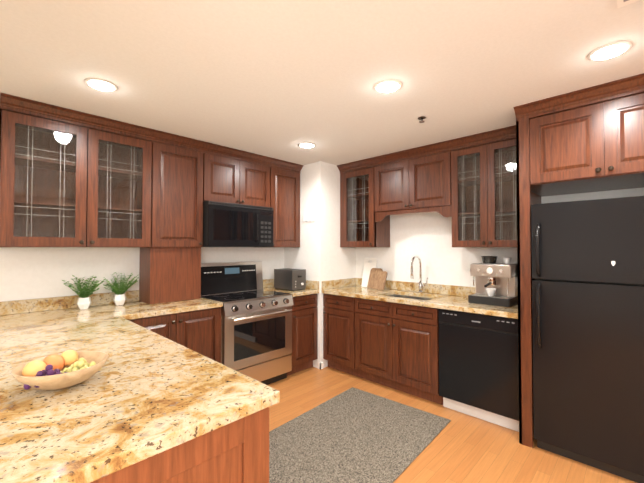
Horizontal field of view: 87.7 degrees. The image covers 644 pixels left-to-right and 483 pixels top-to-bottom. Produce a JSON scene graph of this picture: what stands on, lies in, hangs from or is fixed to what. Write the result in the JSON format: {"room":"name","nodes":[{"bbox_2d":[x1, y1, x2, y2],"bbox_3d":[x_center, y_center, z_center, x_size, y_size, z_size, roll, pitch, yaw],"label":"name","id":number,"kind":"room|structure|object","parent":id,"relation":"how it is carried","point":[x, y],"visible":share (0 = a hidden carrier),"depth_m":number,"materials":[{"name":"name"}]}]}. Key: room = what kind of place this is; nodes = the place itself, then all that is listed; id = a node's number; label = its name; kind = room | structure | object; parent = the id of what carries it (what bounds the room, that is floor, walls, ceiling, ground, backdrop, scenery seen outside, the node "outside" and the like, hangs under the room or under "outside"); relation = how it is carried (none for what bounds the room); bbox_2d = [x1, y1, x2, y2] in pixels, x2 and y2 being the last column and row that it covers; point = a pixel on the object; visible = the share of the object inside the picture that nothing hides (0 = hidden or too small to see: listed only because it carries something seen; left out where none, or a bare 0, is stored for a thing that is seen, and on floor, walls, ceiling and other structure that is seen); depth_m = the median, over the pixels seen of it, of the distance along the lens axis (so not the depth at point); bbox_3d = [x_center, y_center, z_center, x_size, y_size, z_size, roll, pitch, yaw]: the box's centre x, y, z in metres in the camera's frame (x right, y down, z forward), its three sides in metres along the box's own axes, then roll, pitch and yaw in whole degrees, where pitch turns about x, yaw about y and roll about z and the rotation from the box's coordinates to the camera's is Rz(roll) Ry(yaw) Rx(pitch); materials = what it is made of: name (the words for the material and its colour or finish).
{"room":"kitchen","nodes":[
{"label":"kitchen","id":0,"kind":"room"},
{"bbox_2d":[0,247,283,301],"bbox_3d":[-2.144,0.247,2.722,0.100,2.420,6.175,-1,-1,44],"label":"wall","id":1,"kind":"structure","parent":0,"point":[33,272],"depth_m":2.77,"materials":[{"name":"paint"}]},
{"bbox_2d":[128,133,207,248],"bbox_3d":[-1.447,-0.416,3.146,0.329,0.942,0.544,-1,-1,44],"label":"upper cabinet","id":2,"kind":"object","parent":1,"relation":"attached to","point":[166,178],"depth_m":3.01,"materials":[{"name":"brown wood"}]},
{"bbox_2d":[204,149,271,206],"bbox_3d":[-0.981,-0.633,3.634,0.329,0.491,0.800,-1,-1,44],"label":"upper cabinet","id":3,"kind":"object","parent":1,"relation":"attached to","point":[228,178],"depth_m":3.49,"materials":[{"name":"brown wood"}]},
{"bbox_2d":[203,201,272,246],"bbox_3d":[-0.938,-0.162,3.591,0.439,0.443,0.778,-1,-1,44],"label":"microwave","id":4,"kind":"object","parent":3,"relation":"attached to","point":[232,225],"visible":0.98,"depth_m":3.40,"materials":[{"name":"black"}]},
{"bbox_2d":[272,165,300,246],"bbox_3d":[-0.540,-0.399,4.088,0.329,0.942,0.473,-1,-1,44],"label":"upper cabinet","id":5,"kind":"object","parent":1,"relation":"attached to","point":[285,181],"depth_m":3.97,"materials":[{"name":"brown wood"}]},
{"bbox_2d":[284,161,355,367],"bbox_3d":[-0.027,0.277,4.372,0.660,2.420,0.660,-1,-1,44],"label":"wall","id":6,"kind":"structure","parent":0,"point":[320,254],"depth_m":4.04,"materials":[{"name":"paint"}]},
{"bbox_2d":[302,211,315,221],"bbox_3d":[-0.156,-0.299,4.032,0.230,0.110,0.020,-1,-1,44],"label":"hooks","id":7,"kind":"object","parent":6,"relation":"attached to","point":[310,214],"visible":0.98,"depth_m":4.03,"materials":[{"name":"white plastic"}]},
{"bbox_2d":[318,362,322,369],"bbox_3d":[-0.019,1.443,3.901,0.047,0.069,0.047,-1,-1,44],"label":"baseboard","id":8,"kind":"structure","parent":6,"relation":"attached to","point":[320,366],"depth_m":3.88,"materials":[{"name":"white paint"}]},
{"bbox_2d":[0,0,643,164],"bbox_3d":[0.044,-1.051,0.638,6.175,0.100,6.175,-1,-1,44],"label":"ceiling","id":9,"kind":"structure","parent":0,"point":[279,79],"depth_m":1.84,"materials":[{"name":"paint"}]},
{"bbox_2d":[84,78,117,91],"bbox_3d":[-1.370,-0.970,2.085,0.176,0.006,0.176,-1,-1,44],"label":"recessed light","id":10,"kind":"object","parent":9,"relation":"in","point":[100,84],"visible":0.98,"depth_m":2.08,"materials":[{"name":"white paint"}]},
{"bbox_2d":[298,142,315,147],"bbox_3d":[-0.148,-0.948,3.310,0.176,0.006,0.176,-1,-1,44],"label":"recessed light","id":11,"kind":"object","parent":9,"relation":"in","point":[306,145],"visible":0.98,"depth_m":3.30,"materials":[{"name":"white paint"}]},
{"bbox_2d":[374,80,401,93],"bbox_3d":[0.412,-0.969,2.104,0.176,0.006,0.176,-1,-1,44],"label":"recessed light","id":12,"kind":"object","parent":9,"relation":"in","point":[387,86],"visible":1,"depth_m":2.09,"materials":[{"name":"white paint"}]},
{"bbox_2d":[418,116,425,122],"bbox_3d":[0.777,-0.947,2.613,0.060,0.035,0.060,-1,-1,44],"label":"sprinkler","id":13,"kind":"object","parent":9,"relation":"attached to","point":[421,118],"visible":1,"depth_m":2.61,"materials":[{"name":"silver metal"}]},
{"bbox_2d":[588,41,631,61],"bbox_3d":[1.480,-0.976,1.728,0.176,0.006,0.176,-1,-1,44],"label":"recessed light","id":14,"kind":"object","parent":9,"relation":"in","point":[610,51],"visible":0.98,"depth_m":1.72,"materials":[{"name":"white paint"}]},
{"bbox_2d":[617,0,638,7],"bbox_3d":[1.222,-0.983,1.186,0.280,0.013,0.340,-1,-1,44],"label":"ceiling vent","id":15,"kind":"object","parent":9,"relation":"in","point":[621,3],"visible":1,"depth_m":1.37,"materials":[{"name":"white paint"}]},
{"bbox_2d":[356,212,516,298],"bbox_3d":[2.187,0.248,2.768,6.075,2.420,0.100,-1,-1,44],"label":"wall","id":16,"kind":"structure","parent":0,"point":[426,237],"depth_m":3.69,"materials":[{"name":"paint"}]},
{"bbox_2d":[373,145,464,216],"bbox_3d":[1.019,-0.608,3.607,0.880,0.542,0.329,-1,-1,44],"label":"upper cabinet","id":17,"kind":"object","parent":16,"relation":"attached to","point":[433,181],"depth_m":3.40,"materials":[{"name":"brown wood"}]},
{"bbox_2d":[268,367,636,482],"bbox_3d":[0.044,1.469,0.593,6.175,0.100,6.175,-1,-1,44],"label":"floor","id":18,"kind":"structure","parent":0,"point":[462,448],"depth_m":2.36,"materials":[{"name":"brown wood"}]},
{"bbox_2d":[129,307,220,362],"bbox_3d":[-1.412,1.024,2.947,0.619,0.872,0.815,-1,-1,44],"label":"base cabinet","id":19,"kind":"object","parent":18,"relation":"on","point":[198,331],"depth_m":2.84,"materials":[{"name":"brown wood"}]},
{"bbox_2d":[90,407,268,482],"bbox_3d":[-1.510,0.998,1.524,2.452,0.873,1.290,-1,-1,44],"label":"base cabinet","id":20,"kind":"object","parent":18,"relation":"on","point":[237,451],"visible":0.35,"depth_m":1.01,"materials":[{"name":"brown wood"}]},
{"bbox_2d":[0,290,279,482],"bbox_3d":[-1.216,0.496,1.823,2.473,0.140,2.175,-1,-1,44],"label":"countertop","id":21,"kind":"structure","parent":20,"relation":"on","point":[143,393],"depth_m":1.13,"materials":[{"name":"beige stone"}]},
{"bbox_2d":[11,350,108,389],"bbox_3d":[-0.929,0.464,1.204,0.276,0.098,0.276,-1,-1,44],"label":"fruit bowl","id":22,"kind":"object","parent":21,"relation":"on","point":[67,369],"visible":1,"depth_m":1.16,"materials":[{"name":"brown wood"}]},
{"bbox_2d":[62,275,105,309],"bbox_3d":[-1.903,0.402,2.683,0.291,0.276,0.303,-1,-1,44],"label":"potted plant","id":23,"kind":"object","parent":21,"relation":"on","point":[83,301],"visible":1,"depth_m":2.67,"materials":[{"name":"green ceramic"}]},
{"bbox_2d":[103,272,138,304],"bbox_3d":[-1.732,0.405,2.879,0.278,0.277,0.280,-1,-1,44],"label":"potted plant","id":24,"kind":"object","parent":21,"relation":"on","point":[119,298],"visible":1,"depth_m":2.86,"materials":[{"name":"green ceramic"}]},
{"bbox_2d":[139,249,200,303],"bbox_3d":[-1.427,0.302,3.164,0.271,0.492,0.460,-1,-1,44],"label":"cabinet","id":25,"kind":"object","parent":21,"relation":"on","point":[165,275],"depth_m":3.04,"materials":[{"name":"brown wood"}]},
{"bbox_2d":[201,261,292,384],"bbox_3d":[-0.797,0.848,3.499,0.688,1.244,0.810,-1,-1,44],"label":"range","id":26,"kind":"object","parent":18,"relation":"on","point":[256,330],"visible":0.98,"depth_m":3.39,"materials":[{"name":"silver metal"}]},
{"bbox_2d":[287,294,317,375],"bbox_3d":[-0.413,1.043,3.985,0.619,0.872,0.408,-1,-1,44],"label":"base cabinet","id":27,"kind":"object","parent":18,"relation":"on","point":[304,308],"depth_m":3.78,"materials":[{"name":"brown wood"}]},
{"bbox_2d":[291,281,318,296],"bbox_3d":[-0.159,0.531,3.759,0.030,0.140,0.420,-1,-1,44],"label":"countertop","id":28,"kind":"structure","parent":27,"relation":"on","point":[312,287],"depth_m":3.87,"materials":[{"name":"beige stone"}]},
{"bbox_2d":[323,294,394,376],"bbox_3d":[0.419,1.042,3.955,0.539,0.872,0.619,-1,-1,44],"label":"base cabinet","id":29,"kind":"object","parent":18,"relation":"on","point":[341,314],"depth_m":3.70,"materials":[{"name":"brown wood"}]},
{"bbox_2d":[263,279,310,292],"bbox_3d":[-0.400,0.535,3.991,0.641,0.140,0.420,-1,-1,44],"label":"countertop","id":30,"kind":"structure","parent":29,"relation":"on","point":[268,284],"depth_m":4.11,"materials":[{"name":"beige stone"}]},
{"bbox_2d":[274,268,305,290],"bbox_3d":[-0.373,0.444,3.953,0.350,0.236,0.210,-1,-1,44],"label":"toaster","id":31,"kind":"object","parent":30,"relation":"on","point":[289,279],"visible":1,"depth_m":3.86,"materials":[{"name":"grey metal"}]},
{"bbox_2d":[322,278,517,318],"bbox_3d":[0.946,0.525,3.436,2.070,0.140,0.648,-1,-1,44],"label":"countertop","id":32,"kind":"structure","parent":29,"relation":"on","point":[450,297],"depth_m":3.47,"materials":[{"name":"beige stone"}]},
{"bbox_2d":[361,258,376,286],"bbox_3d":[0.588,0.386,4.173,0.190,0.360,0.078,-1,-1,44],"label":"cutting board","id":33,"kind":"object","parent":32,"relation":"on","point":[367,267],"visible":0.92,"depth_m":4.19,"materials":[{"name":"white plastic"}]},
{"bbox_2d":[367,268,382,288],"bbox_3d":[0.641,0.444,4.054,0.170,0.240,0.099,-1,-1,44],"label":"cutting board","id":34,"kind":"object","parent":32,"relation":"on","point":[372,275],"visible":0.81,"depth_m":4.07,"materials":[{"name":"brown wood"}]},
{"bbox_2d":[373,271,387,289],"bbox_3d":[0.687,0.457,3.958,0.150,0.210,0.109,-1,-1,44],"label":"cutting board","id":35,"kind":"object","parent":32,"relation":"on","point":[380,280],"visible":1,"depth_m":3.95,"materials":[{"name":"brown wood"}]},
{"bbox_2d":[388,294,430,300],"bbox_3d":[0.895,0.693,3.470,0.600,0.190,0.420,-1,-1,44],"label":"sink basin","id":36,"kind":"object","parent":32,"relation":"in","point":[411,297],"visible":0.06,"depth_m":3.68,"materials":[{"name":"silver metal"}]},
{"bbox_2d":[410,255,427,292],"bbox_3d":[1.036,0.352,3.584,0.109,0.407,0.234,-1,-1,44],"label":"faucet","id":37,"kind":"object","parent":32,"relation":"on","point":[421,285],"visible":1,"depth_m":3.64,"materials":[{"name":"silver metal"}]},
{"bbox_2d":[468,256,517,306],"bbox_3d":[1.516,0.339,2.989,0.350,0.411,0.411,-1,-1,44],"label":"espresso machine","id":38,"kind":"object","parent":32,"relation":"on","point":[496,284],"visible":0.98,"depth_m":2.93,"materials":[{"name":"silver metal"}]},
{"bbox_2d":[269,387,450,482],"bbox_3d":[0.155,1.446,2.441,0.980,0.010,1.590,-1,-1,41],"label":"rug","id":39,"kind":"object","parent":18,"relation":"on","point":[353,435],"visible":0.75,"depth_m":2.43,"materials":[{"name":"grey carpet"}]},
{"bbox_2d":[359,310,442,404],"bbox_3d":[0.877,1.141,3.512,0.997,0.659,0.619,-1,-1,44],"label":"base cabinet","id":40,"kind":"object","parent":18,"relation":"on","point":[392,345],"depth_m":3.20,"materials":[{"name":"brown wood"}]},
{"bbox_2d":[438,309,518,431],"bbox_3d":[1.456,1.024,2.928,0.640,0.871,0.603,-1,-1,44],"label":"dishwasher","id":41,"kind":"object","parent":18,"relation":"on","point":[478,368],"visible":0.83,"depth_m":2.70,"materials":[{"name":"glossy black plastic"},{"name":"light grey plastic"}]},
{"bbox_2d":[514,73,643,447],"bbox_3d":[1.983,0.241,2.350,0.928,2.417,0.781,-1,-1,44],"label":"tall cabinet","id":42,"kind":"object","parent":18,"relation":"on","point":[584,144],"visible":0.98,"depth_m":2.29,"materials":[{"name":"brown wood"}]},
{"bbox_2d":[531,196,643,482],"bbox_3d":[1.988,0.592,2.307,0.800,1.714,0.772,-1,-1,44],"label":"refrigerator","id":43,"kind":"object","parent":18,"relation":"on","point":[588,321],"visible":1,"depth_m":2.13,"materials":[{"name":"black metal"}]}
]}

